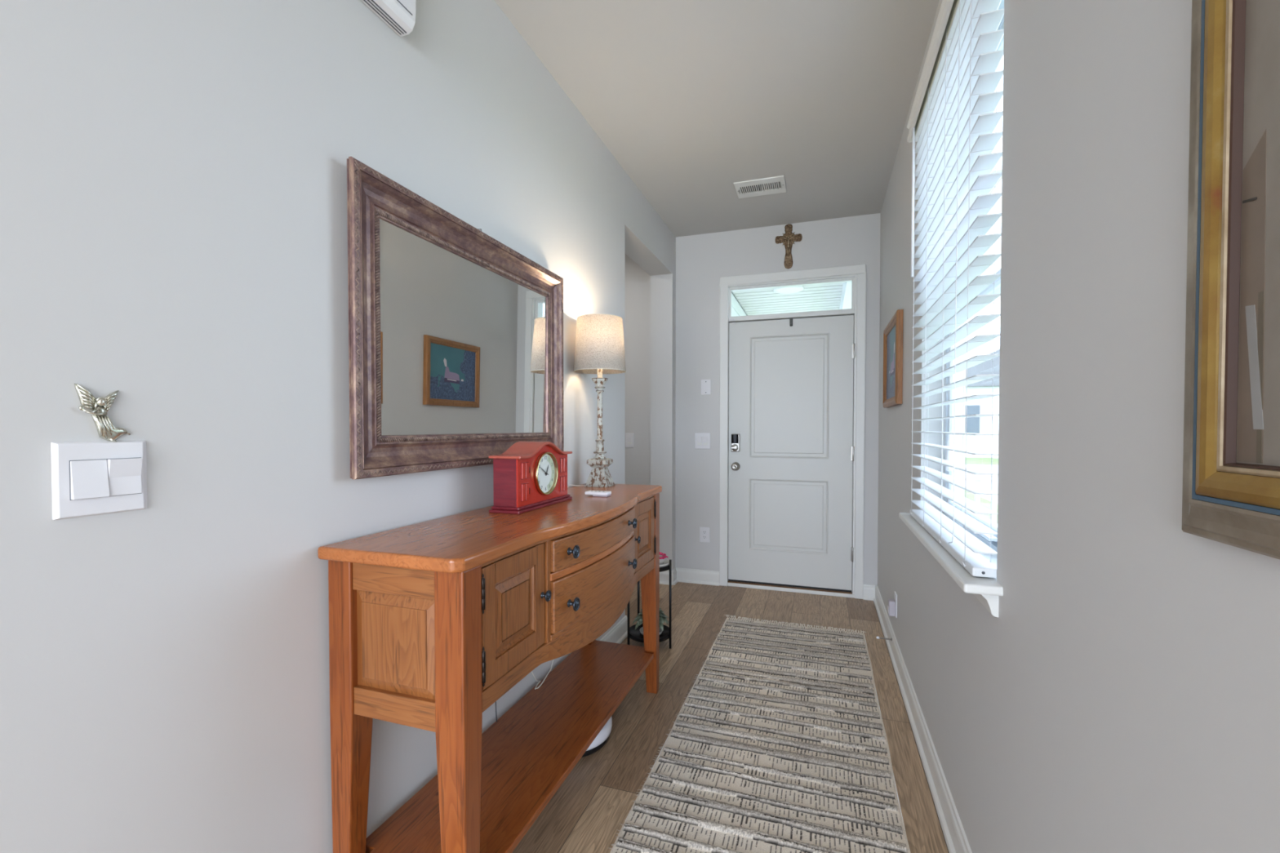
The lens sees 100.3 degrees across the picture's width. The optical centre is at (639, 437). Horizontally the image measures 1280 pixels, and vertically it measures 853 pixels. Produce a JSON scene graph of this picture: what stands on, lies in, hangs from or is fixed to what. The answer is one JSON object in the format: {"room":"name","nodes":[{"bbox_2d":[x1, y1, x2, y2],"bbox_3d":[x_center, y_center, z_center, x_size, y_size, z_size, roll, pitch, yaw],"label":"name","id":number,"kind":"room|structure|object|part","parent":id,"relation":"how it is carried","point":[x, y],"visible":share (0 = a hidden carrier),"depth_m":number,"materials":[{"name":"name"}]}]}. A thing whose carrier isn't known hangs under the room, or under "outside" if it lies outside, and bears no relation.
{"room":"entrance hallway","nodes":[
{"label":"entrance hallway","id":0,"kind":"room"},
{"bbox_2d":[0,0,675,852],"bbox_3d":[-0.439,-0.183,2.406,0.180,2.733,4.240,0,1,19],"label":"wall","id":1,"kind":"structure","parent":0,"point":[174,220],"depth_m":1.03,"materials":[{"name":"white paint"}]},
{"bbox_2d":[50,440,147,519],"bbox_3d":[-0.861,0.065,0.860,0.016,0.118,0.120,0,1,19],"label":"light switch","id":2,"kind":"object","parent":1,"relation":"attached to","point":[89,478],"visible":1,"depth_m":0.85,"materials":[{"name":"white plastic"}]},
{"bbox_2d":[74,383,130,442],"bbox_3d":[-0.861,-0.037,0.861,0.014,0.094,0.069,0,1,19],"label":"angel figurine","id":3,"kind":"object","parent":2,"relation":"on","point":[106,430],"visible":1,"depth_m":0.85,"materials":[{"name":"silver metal"}]},
{"bbox_2d":[360,0,416,36],"bbox_3d":[-0.685,-1.219,1.294,0.056,0.253,0.335,0,1,19],"label":"air conditioner","id":4,"kind":"object","parent":1,"relation":"attached to","point":[399,15],"depth_m":1.40,"materials":[{"name":"white plastic"}]},
{"bbox_2d":[346,155,564,479],"bbox_3d":[-0.525,-0.300,1.796,0.047,0.783,1.094,0,1,19],"label":"wall mirror","id":5,"kind":"object","parent":1,"relation":"attached to","point":[455,335],"visible":0.93,"depth_m":1.59,"materials":[{"name":"brown wood"}]},
{"bbox_3d":[-0.524,-0.293,1.796,0.007,0.598,0.925,0,1,19],"label":"rope trim","id":6,"kind":"part","parent":5,"relation":"part of","materials":[{"name":"brown metal"}]},
{"bbox_2d":[379,217,546,435],"bbox_3d":[-0.534,-0.293,1.799,0.011,0.576,0.902,0,1,19],"label":"mirror glass","id":7,"kind":"object","parent":5,"relation":"attached to","point":[463,336],"depth_m":1.66,"materials":[{"name":"clear"}]},
{"bbox_2d":[495,701,497,721],"bbox_3d":[-0.508,0.793,1.875,0.005,0.398,0.039,-1,1,-26],"label":"power cable","id":8,"kind":"object","parent":1,"relation":"attached to","point":[495,701],"visible":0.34,"depth_m":1.87,"materials":[{"name":"grey plastic"}]},
{"bbox_2d":[600,615,627,644],"bbox_3d":[-0.546,1.143,1.794,0.027,0.106,2.945,0,1,19],"label":"baseboard","id":9,"kind":"structure","parent":1,"relation":"attached to","point":[618,633],"depth_m":3.04,"materials":[{"name":"white paint"}]},
{"bbox_2d":[671,568,677,585],"bbox_3d":[0.275,1.096,4.211,0.027,0.106,0.101,0,1,19],"label":"baseboard","id":10,"kind":"object","parent":1,"relation":"attached to","point":[674,580],"visible":0.94,"depth_m":4.20,"materials":[{"name":"white paint"}]},
{"bbox_2d":[521,462,525,479],"bbox_3d":[-0.373,0.107,1.710,0.005,0.052,0.019,0,1,19],"label":"panel","id":11,"kind":"object","parent":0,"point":[523,464],"depth_m":1.71,"materials":[{"name":"red paint"}]},
{"bbox_2d":[521,484,525,501],"bbox_3d":[-0.373,0.176,1.711,0.005,0.054,0.019,0,1,19],"label":"panel","id":12,"kind":"object","parent":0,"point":[523,486],"depth_m":1.71,"materials":[{"name":"red paint"}]},
{"bbox_2d":[525,462,528,478],"bbox_3d":[-0.366,0.107,1.731,0.005,0.052,0.019,0,1,19],"label":"panel","id":13,"kind":"object","parent":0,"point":[526,463],"depth_m":1.73,"materials":[{"name":"red paint"}]},
{"bbox_2d":[525,483,528,500],"bbox_3d":[-0.366,0.176,1.732,0.005,0.054,0.019,0,1,19],"label":"panel","id":14,"kind":"object","parent":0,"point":[526,484],"depth_m":1.73,"materials":[{"name":"red paint"}]},
{"bbox_2d":[560,457,564,472],"bbox_3d":[-0.287,0.102,1.964,0.005,0.052,0.019,0,1,19],"label":"panel","id":15,"kind":"object","parent":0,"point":[562,459],"depth_m":1.96,"materials":[{"name":"red paint"}]},
{"bbox_2d":[560,476,564,491],"bbox_3d":[-0.287,0.171,1.966,0.005,0.054,0.019,0,1,19],"label":"panel","id":16,"kind":"object","parent":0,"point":[562,477],"depth_m":1.96,"materials":[{"name":"red paint"}]},
{"bbox_2d":[624,253,650,484],"bbox_3d":[-1.033,-0.215,4.075,2.020,2.733,1.580,0,1,19],"label":"wall","id":17,"kind":"structure","parent":0,"point":[637,280],"depth_m":4.43,"materials":[{"name":"white paint"}]},
{"bbox_2d":[659,570,673,585],"bbox_3d":[0.160,1.097,4.199,0.207,0.106,0.027,0,1,19],"label":"baseboard","id":18,"kind":"object","parent":17,"relation":"attached to","point":[664,575],"visible":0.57,"depth_m":4.18,"materials":[{"name":"white paint"}]},
{"bbox_2d":[494,0,939,237],"bbox_3d":[-0.321,-1.588,-0.819,6.500,0.200,10.700,0,1,19],"label":"ceiling","id":19,"kind":"structure","parent":0,"point":[693,100],"depth_m":2.37,"materials":[{"name":"grey paint"}]},
{"bbox_2d":[733,175,786,198],"bbox_3d":[0.753,-1.557,3.339,0.303,0.020,0.227,0,1,19],"label":"ceiling vent","id":20,"kind":"object","parent":19,"relation":"in","point":[775,184],"visible":1,"depth_m":3.33,"materials":[{"name":"white metal"}]},
{"bbox_2d":[511,579,949,852],"bbox_3d":[-0.337,1.306,-0.811,6.500,0.120,10.600,0,1,19],"label":"floor","id":21,"kind":"structure","parent":0,"point":[584,815],"depth_m":2.24,"materials":[{"name":"brown wood"}]},
{"bbox_2d":[317,483,662,852],"bbox_3d":[-0.289,0.716,1.862,0.444,0.957,1.490,0,1,19],"label":"console table","id":22,"kind":"object","parent":21,"relation":"on","point":[432,623],"visible":1,"depth_m":1.32,"materials":[{"name":"orange wood"}]},
{"bbox_3d":[-0.683,0.742,1.270,0.068,0.927,0.068,0,1,19],"label":"leg","id":23,"kind":"part","parent":22,"relation":"part of","materials":[{"name":"red wood"}]},
{"bbox_3d":[-0.546,0.315,1.198,0.231,0.070,0.024,0,1,19],"label":"rail","id":24,"kind":"part","parent":22,"relation":"part of","materials":[{"name":"brown wood"}]},
{"bbox_3d":[-0.546,0.607,1.204,0.231,0.064,0.024,0,1,19],"label":"rail","id":25,"kind":"part","parent":22,"relation":"part of","materials":[{"name":"brown wood"}]},
{"bbox_3d":[-0.547,0.463,1.200,0.231,0.225,0.019,0,1,19],"label":"panel","id":26,"kind":"part","parent":22,"relation":"part of","materials":[{"name":"brown wood"}]},
{"bbox_3d":[-0.396,0.744,1.172,0.075,0.927,0.068,0,1,19],"label":"leg","id":27,"kind":"part","parent":22,"relation":"part of","materials":[{"name":"red wood"}]},
{"bbox_2d":[365,640,653,852],"bbox_3d":[-0.316,1.005,1.875,0.359,0.022,1.410,0,1,19],"label":"shelf","id":28,"kind":"object","parent":22,"relation":"attached to","point":[531,750],"depth_m":1.71,"materials":[{"name":"orange wood"}]},
{"bbox_3d":[-0.314,0.428,1.329,0.018,0.278,0.282,0,1,19],"label":"door","id":29,"kind":"part","parent":22,"relation":"part of","materials":[{"name":"brown wood"}]},
{"bbox_3d":[-0.313,0.428,1.329,0.011,0.178,0.186,0,1,19],"label":"raised panel","id":30,"kind":"part","parent":22,"relation":"part of","materials":[{"name":"brown wood"}]},
{"bbox_2d":[488,441,572,514],"bbox_3d":[-0.369,0.126,1.862,0.117,0.223,0.379,0,1,19],"label":"mantel clock","id":31,"kind":"object","parent":22,"relation":"on","point":[528,476],"visible":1,"depth_m":1.77,"materials":[{"name":"red wood"}]},
{"bbox_2d":[546,455,554,490],"bbox_3d":[-0.327,0.125,1.847,0.001,0.131,0.131,0,1,19],"label":"clock face","id":32,"kind":"object","parent":31,"relation":"attached to","point":[549,460],"depth_m":1.89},
{"bbox_2d":[563,475,566,490],"bbox_3d":[-0.279,0.171,1.987,0.005,0.054,0.019,0,1,19],"label":"panel","id":33,"kind":"object","parent":31,"relation":"hanging from","point":[564,477],"depth_m":1.98,"materials":[{"name":"red paint"}]},
{"bbox_2d":[564,457,566,471],"bbox_3d":[-0.279,0.102,1.986,0.005,0.052,0.019,0,1,19],"label":"shutter","id":34,"kind":"object","parent":31,"relation":"hanging from","point":[565,459],"depth_m":1.98,"materials":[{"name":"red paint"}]},
{"bbox_3d":[-0.254,0.427,1.442,0.024,0.030,0.030,0,1,19],"label":"knob","id":35,"kind":"part","parent":22,"relation":"part of","materials":[{"name":"grey metal"}]},
{"bbox_3d":[-0.133,0.274,1.798,0.064,0.010,1.304,0,1,19],"label":"rail","id":36,"kind":"part","parent":22,"relation":"part of","materials":[{"name":"brown wood"}]},
{"bbox_3d":[-0.133,0.601,1.805,0.064,0.083,1.304,0,1,19],"label":"rail","id":37,"kind":"part","parent":22,"relation":"part of","materials":[{"name":"brown wood"}]},
{"bbox_3d":[-0.190,0.328,1.532,0.030,0.039,0.039,0,1,19],"label":"knob","id":38,"kind":"part","parent":22,"relation":"part of","materials":[{"name":"grey metal"}]},
{"bbox_3d":[-0.190,0.479,1.535,0.030,0.039,0.039,0,1,19],"label":"knob","id":39,"kind":"part","parent":22,"relation":"part of","materials":[{"name":"grey metal"}]},
{"bbox_2d":[531,313,626,689],"bbox_3d":[-0.245,0.210,2.308,0.246,1.550,0.609,0,1,19],"label":"table lamp","id":40,"kind":"object","parent":22,"relation":"on","point":[599,348],"depth_m":2.39,"materials":[{"name":"beige paint"}]},
{"bbox_3d":[-0.355,0.602,2.271,0.068,0.768,0.454,0,1,19],"label":"lamp cord","id":41,"kind":"part","parent":40,"relation":"part of","materials":[{"name":"white plastic"}]},
{"bbox_3d":[-0.186,-0.427,2.469,0.242,0.245,0.242,0,1,19],"label":"lamp shade","id":42,"kind":"part","parent":40,"relation":"part of","materials":[{"name":"fabric"}]},
{"bbox_3d":[-0.128,0.382,1.799,0.054,0.021,0.686,0,1,19],"label":"divider rail","id":43,"kind":"part","parent":22,"relation":"part of","materials":[{"name":"orange wood"}]},
{"bbox_3d":[-0.128,0.551,1.802,0.054,0.016,0.686,0,1,19],"label":"rail","id":44,"kind":"part","parent":22,"relation":"part of","materials":[{"name":"brown wood"}]},
{"bbox_3d":[-0.122,0.468,1.799,0.055,0.147,0.676,0,1,19],"label":"drawer","id":45,"kind":"part","parent":22,"relation":"part of","materials":[{"name":"brown wood"}]},
{"bbox_3d":[-0.122,0.325,1.796,0.055,0.089,0.676,0,1,19],"label":"drawer","id":46,"kind":"part","parent":22,"relation":"part of","materials":[{"name":"brown wood"}]},
{"bbox_2d":[585,490,611,497],"bbox_3d":[-0.167,0.223,2.119,0.095,0.018,0.053,0,1,19],"label":"remote control","id":47,"kind":"object","parent":22,"relation":"on","point":[596,493],"visible":1,"depth_m":2.10,"materials":[{"name":"white plastic"}]},
{"bbox_3d":[-0.027,0.319,1.985,0.030,0.039,0.039,0,1,19],"label":"knob","id":48,"kind":"part","parent":22,"relation":"part of","materials":[{"name":"grey metal"}]},
{"bbox_3d":[-0.027,0.470,1.988,0.030,0.039,0.039,0,1,19],"label":"knob","id":49,"kind":"part","parent":22,"relation":"part of","materials":[{"name":"grey metal"}]},
{"bbox_3d":[-0.010,0.414,2.160,0.024,0.030,0.030,0,1,19],"label":"knob","id":50,"kind":"part","parent":22,"relation":"part of","materials":[{"name":"grey metal"}]},
{"bbox_3d":[0.011,0.409,2.286,0.018,0.278,0.283,0,1,19],"label":"door","id":51,"kind":"part","parent":22,"relation":"part of","materials":[{"name":"brown wood"}]},
{"bbox_3d":[0.011,0.409,2.286,0.011,0.178,0.187,0,1,19],"label":"raised panel","id":52,"kind":"part","parent":22,"relation":"part of","materials":[{"name":"brown wood"}]},
{"bbox_3d":[0.045,0.719,2.471,0.075,0.927,0.068,0,1,19],"label":"leg","id":53,"kind":"part","parent":22,"relation":"part of","materials":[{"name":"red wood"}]},
{"bbox_2d":[581,716,612,757],"bbox_3d":[-0.279,1.139,2.118,0.336,0.101,0.336,0,1,19],"label":"robot vacuum","id":54,"kind":"object","parent":21,"relation":"on","point":[602,737],"visible":0.06,"depth_m":2.02,"materials":[{"name":"white plastic"}]},
{"bbox_2d":[627,559,671,648],"bbox_3d":[0.059,0.925,3.021,0.255,0.495,0.245,0,1,19],"label":"plant stand","id":55,"kind":"object","parent":21,"relation":"on","point":[635,635],"visible":0.41,"depth_m":2.97,"materials":[{"name":"black metal"}]},
{"bbox_3d":[-0.064,0.926,2.972,0.012,0.495,0.013,0,1,19],"label":"leg","id":56,"kind":"part","parent":55,"relation":"part of","materials":[{"name":"black metal"}]},
{"bbox_3d":[-0.009,0.922,3.134,0.012,0.495,0.013,0,1,19],"label":"leg","id":57,"kind":"part","parent":55,"relation":"part of","materials":[{"name":"black metal"}]},
{"bbox_2d":[629,622,669,642],"bbox_3d":[0.054,1.105,3.026,0.245,0.022,0.245,0,1,19],"label":"shelf","id":58,"kind":"object","parent":55,"relation":"attached to","point":[635,635],"depth_m":3.00,"materials":[{"name":"black metal"}]},
{"bbox_2d":[631,608,669,635],"bbox_3d":[0.063,1.040,3.020,0.216,0.137,0.234,0,1,19],"label":"potted plant","id":59,"kind":"object","parent":55,"relation":"on","point":[662,617],"visible":0.22,"depth_m":2.99,"materials":[{"name":"green plant"}]},
{"bbox_2d":[659,551,669,568],"bbox_3d":[0.082,0.685,3.008,0.176,0.075,0.176,0,1,19],"label":"flowering plant","id":60,"kind":"object","parent":55,"relation":"on","point":[664,562],"visible":0.27,"depth_m":2.97,"materials":[{"name":"pink plant"}]},
{"bbox_3d":[0.082,0.690,3.008,0.132,0.038,0.132,0,1,19],"label":"pot","id":61,"kind":"part","parent":60,"relation":"part of","materials":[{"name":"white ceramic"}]},
{"bbox_2d":[659,564,669,572],"bbox_3d":[0.054,0.720,3.019,0.245,0.022,0.245,0,1,19],"label":"shelf","id":62,"kind":"object","parent":55,"relation":"attached to","point":[663,569],"depth_m":2.93,"materials":[{"name":"black metal"}]},
{"bbox_3d":[0.168,0.926,2.965,0.012,0.495,0.013,0,1,19],"label":"leg","id":63,"kind":"part","parent":55,"relation":"part of","materials":[{"name":"black metal"}]},
{"bbox_2d":[609,614,910,852],"bbox_3d":[0.489,1.183,1.975,0.855,0.017,2.910,0,1,19],"label":"runner rug","id":64,"kind":"object","parent":21,"relation":"on","point":[778,744],"visible":1,"depth_m":1.96,"materials":[{"name":"fabric"}]},
{"bbox_2d":[731,292,746,316],"bbox_3d":[1.186,-0.266,6.553,0.130,3.240,4.620,0,1,19],"label":"wall","id":65,"kind":"structure","parent":0,"point":[736,309],"depth_m":6.07,"materials":[{"name":"white"}]},
{"bbox_2d":[839,281,851,309],"bbox_3d":[1.885,-1.621,6.316,1.350,0.520,4.670,0,1,19],"label":"beam","id":66,"kind":"structure","parent":65,"relation":"attached to","point":[846,297],"depth_m":5.24,"materials":[{"name":"white"}]},
{"bbox_2d":[731,282,843,315],"bbox_3d":[1.772,-1.599,6.323,1.130,0.034,4.590,0,1,19],"label":"ceiling","id":67,"kind":"structure","parent":66,"relation":"attached to","point":[820,297],"depth_m":6.13,"materials":[{"name":"white"}]},
{"bbox_2d":[773,285,804,293],"bbox_3d":[1.548,-1.552,5.571,0.310,0.030,0.310,0,1,19],"label":"recessed light","id":68,"kind":"object","parent":67,"relation":"in","point":[791,289],"visible":0.71,"depth_m":5.58,"materials":[{"name":"white paint"}]},
{"bbox_2d":[989,155,1002,193],"bbox_3d":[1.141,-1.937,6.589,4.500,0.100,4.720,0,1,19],"label":"window","id":69,"kind":"structure","parent":65,"relation":"on","point":[999,165],"depth_m":3.66,"materials":[{"name":"white"}]},
{"bbox_2d":[675,213,880,587],"bbox_3d":[1.084,-0.214,4.059,1.640,2.733,0.150,0,1,19],"label":"wall","id":70,"kind":"structure","parent":0,"point":[701,260],"depth_m":4.14,"materials":[{"name":"white paint"}]},
{"bbox_2d":[675,567,719,586],"bbox_3d":[0.449,1.097,4.206,0.356,0.106,0.027,0,1,19],"label":"baseboard","id":71,"kind":"structure","parent":70,"relation":"attached to","point":[683,575],"depth_m":4.20,"materials":[{"name":"white paint"}]},
{"bbox_2d":[694,432,710,448],"bbox_3d":[0.490,0.027,4.180,0.122,0.127,0.011,0,1,19],"label":"light switch","id":72,"kind":"object","parent":70,"relation":"attached to","point":[702,440],"visible":1,"depth_m":4.18,"materials":[{"name":"white plastic"}]},
{"bbox_2d":[699,527,709,542],"bbox_3d":[0.507,0.764,4.189,0.078,0.118,0.009,0,1,19],"label":"wall outlet","id":73,"kind":"object","parent":70,"relation":"attached to","point":[704,531],"visible":1,"depth_m":4.19,"materials":[{"name":"white plastic"}]},
{"bbox_2d":[701,379,711,395],"bbox_3d":[0.514,-0.393,4.165,0.077,0.119,0.008,0,1,19],"label":"blank plate","id":74,"kind":"object","parent":70,"relation":"attached to","point":[705,384],"visible":1,"depth_m":4.16,"materials":[{"name":"white plastic"}]},
{"bbox_2d":[774,223,802,268],"bbox_3d":[1.095,-1.411,3.938,0.194,0.328,0.026,0,1,19],"label":"wall cross","id":75,"kind":"object","parent":70,"relation":"attached to","point":[788,237],"visible":1,"depth_m":3.94,"materials":[{"name":"brown wood"}]},
{"bbox_2d":[727,274,857,598],"bbox_3d":[1.121,-0.008,4.024,0.935,2.322,0.199,0,1,19],"label":"door","id":76,"kind":"structure","parent":70,"relation":"in","point":[792,389],"depth_m":3.99,"materials":[{"name":"white paint"}]},
{"bbox_3d":[0.730,0.224,4.094,0.066,0.066,0.071,0,1,19],"label":"knob","id":77,"kind":"part","parent":76,"relation":"part of","materials":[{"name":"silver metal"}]},
{"bbox_3d":[1.111,0.589,4.014,0.574,0.544,0.016,0,1,19],"label":"panel","id":78,"kind":"part","parent":76,"relation":"part of","materials":[{"name":"white paint"}]},
{"bbox_3d":[1.111,-0.305,3.997,0.574,0.920,0.016,0,1,19],"label":"panel","id":79,"kind":"part","parent":76,"relation":"part of","materials":[{"name":"white paint"}]},
{"bbox_2d":[789,318,792,326],"bbox_3d":[1.125,-0.855,3.973,0.022,0.060,0.047,0,1,19],"label":"hook","id":80,"kind":"object","parent":76,"relation":"hanging from","point":[790,319],"visible":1,"depth_m":3.97,"materials":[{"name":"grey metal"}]},
{"bbox_3d":[1.116,-1.033,3.990,0.903,0.240,0.030,0,1,19],"label":"transom frame","id":81,"kind":"part","parent":76,"relation":"part of","materials":[{"name":"white paint"}]},
{"bbox_2d":[719,264,866,599],"bbox_3d":[1.107,-0.037,3.965,1.044,2.382,0.019,0,1,19],"label":"trim","id":82,"kind":"structure","parent":70,"relation":"attached to","point":[859,269],"depth_m":3.87,"materials":[{"name":"white paint"}]},
{"bbox_2d":[862,583,875,600],"bbox_3d":[1.632,1.104,3.804,0.079,0.106,0.027,0,1,19],"label":"baseboard","id":83,"kind":"structure","parent":70,"relation":"attached to","point":[868,593],"depth_m":3.80,"materials":[{"name":"white paint"}]},
{"bbox_2d":[877,0,1279,852],"bbox_3d":[1.121,-0.172,1.861,0.156,2.733,4.290,0,1,19],"label":"wall","id":84,"kind":"structure","parent":0,"point":[1122,695],"depth_m":0.81,"materials":[{"name":"white paint"}]},
{"bbox_2d":[875,636,892,640],"bbox_3d":[1.331,1.096,2.912,0.078,0.016,0.016,0,1,19],"label":"door stop","id":85,"kind":"object","parent":84,"relation":"attached to","point":[877,637],"visible":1,"depth_m":2.92,"materials":[{"name":"grey metal"}]},
{"bbox_2d":[882,309,902,408],"bbox_3d":[1.393,-0.409,2.954,0.032,0.470,0.595,0,1,19],"label":"framed picture","id":86,"kind":"object","parent":84,"relation":"attached to","point":[893,332],"visible":1,"depth_m":2.87,"materials":[{"name":"brown wood"}]},
{"bbox_2d":[886,324,895,399],"bbox_3d":[1.400,-0.409,2.952,0.014,0.382,0.507,0,1,19],"label":"print","id":87,"kind":"object","parent":86,"relation":"attached to","point":[891,331],"depth_m":2.99,"materials":[{"name":"grey"}]},
{"bbox_2d":[893,591,897,617],"bbox_3d":[1.364,0.891,2.849,0.006,0.122,0.070,0,1,19],"label":"wall outlet","id":88,"kind":"object","parent":84,"relation":"attached to","point":[895,593],"visible":0.76,"depth_m":2.82,"materials":[{"name":"white plastic"}]},
{"bbox_2d":[887,599,895,616],"bbox_3d":[1.345,0.910,2.856,0.035,0.080,0.050,0,1,19],"label":"plug","id":89,"kind":"object","parent":88,"relation":"attached to","point":[891,603],"visible":1,"depth_m":2.83,"materials":[{"name":"grey plastic"}]},
{"bbox_2d":[873,585,972,852],"bbox_3d":[1.013,1.142,1.854,0.027,0.106,4.120,0,1,19],"label":"baseboard","id":90,"kind":"structure","parent":84,"relation":"attached to","point":[953,832],"depth_m":1.94,"materials":[{"name":"white paint"}]},
{"bbox_2d":[898,0,1004,617],"bbox_3d":[1.011,-0.426,1.669,0.221,1.653,1.075,0,1,19],"label":"window","id":91,"kind":"structure","parent":84,"relation":"in","point":[987,590],"depth_m":1.62,"materials":[{"name":"white plastic"}]},
{"bbox_3d":[0.992,0.334,1.690,0.181,0.022,1.075,0,1,19],"label":"sill","id":92,"kind":"part","parent":91,"relation":"part of","materials":[{"name":"white paint"}]},
{"bbox_2d":[906,0,1004,577],"bbox_3d":[0.963,-0.467,1.676,0.100,1.571,1.030,0,1,19],"label":"window blind","id":93,"kind":"object","parent":91,"relation":"attached to","point":[953,121],"visible":0.99,"depth_m":1.48,"materials":[{"name":"white plastic"}]},
{"bbox_3d":[1.096,-0.463,2.080,0.057,1.535,0.002,0,1,19],"label":"ladder cord","id":94,"kind":"part","parent":93,"relation":"part of","materials":[{"name":"white fabric"}]},
{"bbox_3d":[1.011,-0.458,1.829,0.057,1.535,0.002,0,1,19],"label":"ladder cord","id":95,"kind":"part","parent":93,"relation":"part of","materials":[{"name":"white fabric"}]},
{"bbox_3d":[1.035,-0.589,1.771,0.002,1.170,0.002,0,1,19],"label":"pull cord","id":96,"kind":"part","parent":93,"relation":"part of","materials":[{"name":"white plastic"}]},
{"bbox_3d":[0.920,-0.453,1.564,0.057,1.535,0.002,0,1,19],"label":"ladder cord","id":97,"kind":"part","parent":93,"relation":"part of","materials":[{"name":"white fabric"}]},
{"bbox_3d":[0.959,0.308,1.691,0.056,0.022,0.943,0,1,19],"label":"rail","id":98,"kind":"part","parent":93,"relation":"part of","materials":[{"name":"white plastic"}]},
{"bbox_3d":[0.828,-0.439,1.408,0.004,1.456,0.066,0,1,19],"label":"lift cord","id":99,"kind":"part","parent":93,"relation":"part of","materials":[{"name":"white fabric"}]},
{"bbox_3d":[0.831,-0.448,1.299,0.057,1.535,0.002,0,1,19],"label":"ladder cord","id":100,"kind":"part","parent":93,"relation":"part of","materials":[{"name":"white fabric"}]},
{"bbox_3d":[1.090,-0.462,1.649,0.060,1.580,1.000,0,1,19],"label":"frame","id":101,"kind":"part","parent":91,"relation":"part of","materials":[{"name":"white plastic"}]},
{"bbox_3d":[1.078,-0.092,1.660,0.030,0.780,0.940,0,1,19],"label":"sash","id":102,"kind":"part","parent":91,"relation":"part of","materials":[{"name":"white plastic"}]},
{"bbox_3d":[1.101,-0.832,1.638,0.030,0.780,0.940,0,1,19],"label":"sash","id":103,"kind":"part","parent":91,"relation":"part of","materials":[{"name":"white plastic"}]},
{"bbox_2d":[1182,0,1279,559],"bbox_3d":[0.457,-0.422,0.192,0.028,1.063,0.793,0,1,19],"label":"framed painting","id":104,"kind":"object","parent":84,"relation":"attached to","point":[1231,490],"visible":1,"depth_m":0.50,"materials":[{"name":"gold wood"}]},
{"bbox_3d":[0.553,-0.124,0.482,0.001,0.294,0.031,0,1,19],"label":"painted doorway","id":105,"kind":"part","parent":104,"relation":"part of","materials":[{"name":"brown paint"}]},
{"bbox_3d":[0.552,-0.064,0.480,0.001,0.113,0.024,0,1,19],"label":"painted post","id":106,"kind":"part","parent":104,"relation":"part of","materials":[{"name":"paint"}]},
{"bbox_3d":[1.585,1.282,6.405,4.900,0.150,4.100,0,1,19],"label":"floor","id":107,"kind":"structure","parent":0,"visible":0},
{"bbox_2d":[964,473,998,523],"bbox_3d":[2.865,0.808,4.535,1.380,1.170,0.100,0,1,19],"label":"porch railing","id":108,"kind":"object","parent":107,"relation":"on","point":[977,478],"visible":0.02,"depth_m":4.48,"materials":[{"name":"white"}]},
{"bbox_3d":[2.903,0.753,4.521,1.200,0.880,0.060,0,1,19],"label":"rail","id":109,"kind":"part","parent":108,"relation":"part of","materials":[{"name":"white"}]},
{"label":"outside","id":110,"kind":"structure","parent":0,"visible":0},
{"bbox_2d":[964,457,998,523],"bbox_3d":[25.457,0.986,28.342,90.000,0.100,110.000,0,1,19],"label":"lawn","id":111,"kind":"structure","parent":110,"point":[970,460],"depth_m":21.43,"materials":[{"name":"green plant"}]},
{"bbox_2d":[964,348,999,457],"bbox_3d":[21.348,-2.395,28.617,13.000,6.650,8.800,0,1,19],"label":"house","id":112,"kind":"structure","parent":111,"relation":"on","point":[981,424],"depth_m":25.93,"materials":[{"name":"white"}]},
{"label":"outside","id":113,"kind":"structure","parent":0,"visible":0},
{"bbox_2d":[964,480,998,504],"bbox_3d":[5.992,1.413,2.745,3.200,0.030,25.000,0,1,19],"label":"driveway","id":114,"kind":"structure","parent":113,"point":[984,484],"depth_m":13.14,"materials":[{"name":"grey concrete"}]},
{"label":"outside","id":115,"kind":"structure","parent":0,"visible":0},
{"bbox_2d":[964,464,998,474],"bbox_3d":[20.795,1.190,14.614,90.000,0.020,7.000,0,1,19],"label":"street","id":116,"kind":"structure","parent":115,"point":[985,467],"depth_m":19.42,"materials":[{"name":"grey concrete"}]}
]}

